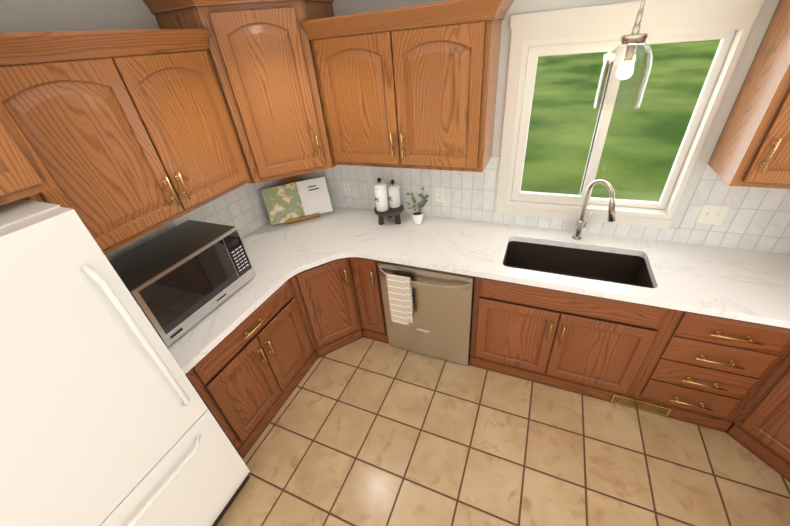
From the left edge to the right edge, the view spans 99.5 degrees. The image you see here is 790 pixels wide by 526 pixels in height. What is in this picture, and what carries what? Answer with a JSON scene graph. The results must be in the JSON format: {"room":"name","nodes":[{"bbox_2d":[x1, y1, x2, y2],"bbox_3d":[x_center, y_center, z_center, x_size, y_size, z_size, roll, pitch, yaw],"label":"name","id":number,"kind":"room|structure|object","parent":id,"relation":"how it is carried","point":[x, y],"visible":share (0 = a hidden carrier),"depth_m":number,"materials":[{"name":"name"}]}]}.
{"room":"kitchen","nodes":[
{"label":"kitchen","id":0,"kind":"room"},
{"bbox_2d":[0,0,159,32],"bbox_3d":[-1.927,0.392,1.323,0.160,2.450,4.600,9,37,21],"label":"wall","id":1,"kind":"structure","parent":0,"point":[51,15],"depth_m":1.56,"materials":[{"name":"white paint"}]},
{"bbox_2d":[0,102,57,205],"bbox_3d":[-1.602,-0.229,0.757,0.656,0.450,0.956,9,37,21],"label":"upper cabinet","id":2,"kind":"object","parent":1,"relation":"attached to","point":[24,173],"visible":1,"depth_m":1.04,"materials":[{"name":"brown wood"}]},
{"bbox_2d":[0,28,251,254],"bbox_3d":[-1.324,-0.635,1.673,0.376,0.840,1.059,9,37,21],"label":"upper cabinet","id":3,"kind":"object","parent":1,"relation":"attached to","point":[130,135],"visible":0.94,"depth_m":1.52,"materials":[{"name":"brown wood"}]},
{"bbox_2d":[105,177,287,260],"bbox_3d":[-1.316,-0.283,2.351,0.008,0.494,1.860,9,37,21],"label":"backsplash","id":4,"kind":"structure","parent":1,"relation":"attached to","point":[243,209],"depth_m":2.53,"materials":[{"name":"white tile"}]},
{"bbox_2d":[217,328,789,525],"bbox_3d":[0.341,1.784,1.159,4.950,0.050,5.000,9,37,21],"label":"floor","id":5,"kind":"structure","parent":0,"point":[363,431],"depth_m":1.99,"materials":[{"name":"tile"}]},
{"bbox_2d":[0,199,249,525],"bbox_3d":[-1.416,0.751,1.318,0.831,1.774,0.898,9,37,21],"label":"refrigerator","id":6,"kind":"object","parent":5,"relation":"on","point":[107,418],"visible":1,"depth_m":1.13,"materials":[{"name":"white metal"}]},
{"bbox_2d":[185,278,316,457],"bbox_3d":[-1.107,0.607,2.299,0.696,0.873,0.839,9,37,21],"label":"base cabinet","id":7,"kind":"object","parent":5,"relation":"on","point":[245,377],"visible":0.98,"depth_m":2.10,"materials":[{"name":"brown wood"}]},
{"bbox_2d":[291,257,388,357],"bbox_3d":[-0.555,0.159,2.885,1.144,0.873,0.946,9,37,21],"label":"base cabinet","id":8,"kind":"object","parent":5,"relation":"on","point":[340,300],"visible":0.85,"depth_m":2.55,"materials":[{"name":"brown wood"}]},
{"bbox_2d":[166,234,341,373],"bbox_3d":[-1.018,0.175,2.105,0.870,0.040,1.135,9,37,21],"label":"countertop","id":9,"kind":"structure","parent":8,"relation":"on","point":[274,261],"depth_m":2.08,"materials":[{"name":"stone"}]},
{"bbox_2d":[109,220,254,345],"bbox_3d":[-1.225,0.080,1.909,0.409,0.368,0.635,9,37,21],"label":"microwave","id":10,"kind":"object","parent":9,"relation":"on","point":[178,281],"visible":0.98,"depth_m":1.78,"materials":[{"name":"silver metal"}]},
{"bbox_2d":[250,206,789,328],"bbox_3d":[0.968,0.037,2.013,4.546,0.040,0.948,9,37,21],"label":"countertop","id":11,"kind":"structure","parent":8,"relation":"on","point":[743,285],"depth_m":2.06,"materials":[{"name":"stone"}]},
{"bbox_2d":[280,176,303,184],"bbox_3d":[-0.884,-0.655,2.921,0.226,0.406,0.226,9,37,21],"label":"round cutting board","id":12,"kind":"object","parent":11,"relation":"on","point":[291,179],"visible":0.08,"depth_m":2.90,"materials":[{"name":"brown wood"}]},
{"bbox_2d":[261,176,332,224],"bbox_3d":[-0.805,-0.515,2.792,0.524,0.302,0.133,-17,35,-16],"label":"cookbook stand","id":13,"kind":"object","parent":11,"relation":"on","point":[296,202],"visible":1,"depth_m":2.78,"materials":[{"name":"paper"},{"name":"wood"}]},
{"bbox_2d":[374,204,403,224],"bbox_3d":[-0.044,-0.384,2.646,0.232,0.120,0.232,9,37,21],"label":"stand","id":14,"kind":"object","parent":11,"relation":"on","point":[391,212],"visible":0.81,"depth_m":2.58,"materials":[{"name":"brown wood"}]},
{"bbox_2d":[373,178,388,211],"bbox_3d":[-0.107,-0.521,2.523,0.102,0.254,0.102,9,37,21],"label":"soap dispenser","id":15,"kind":"object","parent":14,"relation":"on","point":[380,194],"visible":1,"depth_m":2.49,"materials":[{"name":"white ceramic"}]},
{"bbox_2d":[387,179,400,207],"bbox_3d":[-0.011,-0.540,2.572,0.102,0.214,0.102,9,37,21],"label":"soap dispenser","id":16,"kind":"object","parent":14,"relation":"on","point":[393,194],"visible":0.98,"depth_m":2.54,"materials":[{"name":"white ceramic"}]},
{"bbox_2d":[406,187,428,223],"bbox_3d":[0.178,-0.429,2.548,0.149,0.268,0.170,9,37,21],"label":"potted plant","id":17,"kind":"object","parent":11,"relation":"on","point":[417,216],"visible":1,"depth_m":2.55,"materials":[{"name":"green plant"}]},
{"bbox_2d":[503,241,653,287],"bbox_3d":[1.111,0.097,2.137,0.836,0.218,0.426,9,37,21],"label":"sink basin","id":18,"kind":"object","parent":11,"relation":"in","point":[610,267],"visible":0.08,"depth_m":2.26,"materials":[{"name":"brown stone"}]},
{"bbox_2d":[572,179,615,239],"bbox_3d":[1.241,-0.307,2.063,0.189,0.427,0.214,9,37,21],"label":"faucet","id":19,"kind":"object","parent":11,"relation":"on","point":[580,225],"visible":1,"depth_m":2.04,"materials":[{"name":"silver metal"}]},
{"bbox_2d":[378,261,474,365],"bbox_3d":[0.322,0.233,2.632,0.662,0.860,0.675,9,37,21],"label":"dishwasher","id":20,"kind":"object","parent":5,"relation":"on","point":[429,312],"visible":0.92,"depth_m":2.37,"materials":[{"name":"silver metal"}]},
{"bbox_2d":[386,273,413,325],"bbox_3d":[0.041,0.266,2.373,0.170,0.434,0.034,9,37,21],"label":"towel","id":21,"kind":"object","parent":20,"relation":"hanging from","point":[399,287],"depth_m":2.34,"materials":[{"name":"white fabric"}]},
{"bbox_2d":[469,277,675,406],"bbox_3d":[1.120,0.350,2.348,1.038,0.873,0.666,9,37,21],"label":"base cabinet","id":22,"kind":"object","parent":5,"relation":"on","point":[601,348],"visible":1,"depth_m":2.08,"materials":[{"name":"brown wood"}]},
{"bbox_2d":[611,394,671,416],"bbox_3d":[1.571,0.911,2.142,0.310,0.078,0.005,9,37,21],"label":"floor vent","id":23,"kind":"object","parent":5,"relation":"in","point":[644,406],"visible":1,"depth_m":2.14,"materials":[{"name":"gold metal"}]},
{"bbox_2d":[628,310,789,431],"bbox_3d":[1.828,0.467,2.068,0.498,0.873,0.666,9,37,21],"label":"drawers","id":24,"kind":"object","parent":5,"relation":"on","point":[711,372],"visible":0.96,"depth_m":1.81,"materials":[{"name":"brown wood"}]},
{"bbox_2d":[727,355,789,481],"bbox_3d":[2.548,0.671,1.655,1.186,0.873,0.946,9,37,21],"label":"base cabinet","id":25,"kind":"object","parent":5,"relation":"on","point":[760,429],"visible":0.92,"depth_m":1.78,"materials":[{"name":"brown wood"}]},
{"bbox_2d":[332,0,778,227],"bbox_3d":[1.155,-0.537,2.245,4.870,2.450,0.160,9,37,21],"label":"wall","id":26,"kind":"structure","parent":0,"point":[745,59],"depth_m":1.82,"materials":[{"name":"white paint"}]},
{"bbox_2d":[143,0,336,183],"bbox_3d":[-0.817,-1.144,2.196,0.770,1.057,0.770,9,37,21],"label":"upper cabinet","id":27,"kind":"object","parent":26,"relation":"attached to","point":[261,55],"visible":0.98,"depth_m":1.99,"materials":[{"name":"brown wood"}]},
{"bbox_2d":[301,0,513,171],"bbox_3d":[0.084,-1.043,2.070,1.114,0.840,0.376,9,37,21],"label":"upper cabinet","id":28,"kind":"object","parent":26,"relation":"attached to","point":[413,87],"visible":1,"depth_m":1.91,"materials":[{"name":"brown wood"}]},
{"bbox_2d":[294,157,789,253],"bbox_3d":[0.693,-0.511,2.389,3.588,0.494,0.008,9,37,21],"label":"backsplash","id":29,"kind":"structure","parent":26,"relation":"attached to","point":[756,218],"depth_m":2.29,"materials":[{"name":"white tile"}]},
{"bbox_2d":[342,182,351,195],"bbox_3d":[-0.409,-0.634,2.857,0.072,0.118,0.008,9,37,21],"label":"electrical outlet plate","id":30,"kind":"object","parent":29,"relation":"attached to","point":[347,188],"visible":1,"depth_m":2.85,"materials":[{"name":"white plastic"}]},
{"bbox_2d":[435,187,444,201],"bbox_3d":[0.343,-0.522,2.550,0.072,0.118,0.008,9,37,21],"label":"electrical outlet plate","id":31,"kind":"object","parent":29,"relation":"attached to","point":[439,194],"visible":1,"depth_m":2.55,"materials":[{"name":"white plastic"}]},
{"bbox_2d":[695,204,729,224],"bbox_3d":[1.848,-0.279,1.944,0.118,0.118,0.017,9,37,21],"label":"switch plate","id":32,"kind":"object","parent":29,"relation":"attached to","point":[713,214],"visible":1,"depth_m":1.95,"materials":[{"name":"white plastic"}]},
{"bbox_2d":[495,0,764,228],"bbox_3d":[1.188,-0.814,1.991,1.055,1.166,0.154,9,37,21],"label":"window unit","id":33,"kind":"structure","parent":26,"relation":"in","point":[605,28],"depth_m":1.84,"materials":[{"name":"beige"}]},
{"bbox_2d":[708,0,789,188],"bbox_3d":[1.887,-0.742,1.351,0.713,0.840,0.386,9,37,21],"label":"upper cabinet","id":34,"kind":"object","parent":26,"relation":"attached to","point":[752,148],"visible":1,"depth_m":1.48,"materials":[{"name":"brown wood"}]},
{"bbox_3d":[0.133,-0.285,-0.229,4.950,0.050,5.000,9,37,21],"label":"ceiling","id":35,"kind":"structure","parent":0,"visible":0},
{"bbox_2d":[594,0,652,110],"bbox_3d":[1.019,-1.022,1.396,0.187,0.681,0.187,9,37,21],"label":"pendant lamp","id":36,"kind":"object","parent":35,"relation":"hanging from","point":[633,39],"visible":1,"depth_m":1.47,"materials":[{"name":"clear glass"}]},
{"label":"outside","id":37,"kind":"structure","parent":0,"visible":0},
{"bbox_2d":[520,39,720,201],"bbox_3d":[-9.470,-11.966,22.225,57.000,1.650,33.800,9,37,21],"label":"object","id":38,"kind":"structure","parent":37,"point":[573,158],"depth_m":8.19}
]}

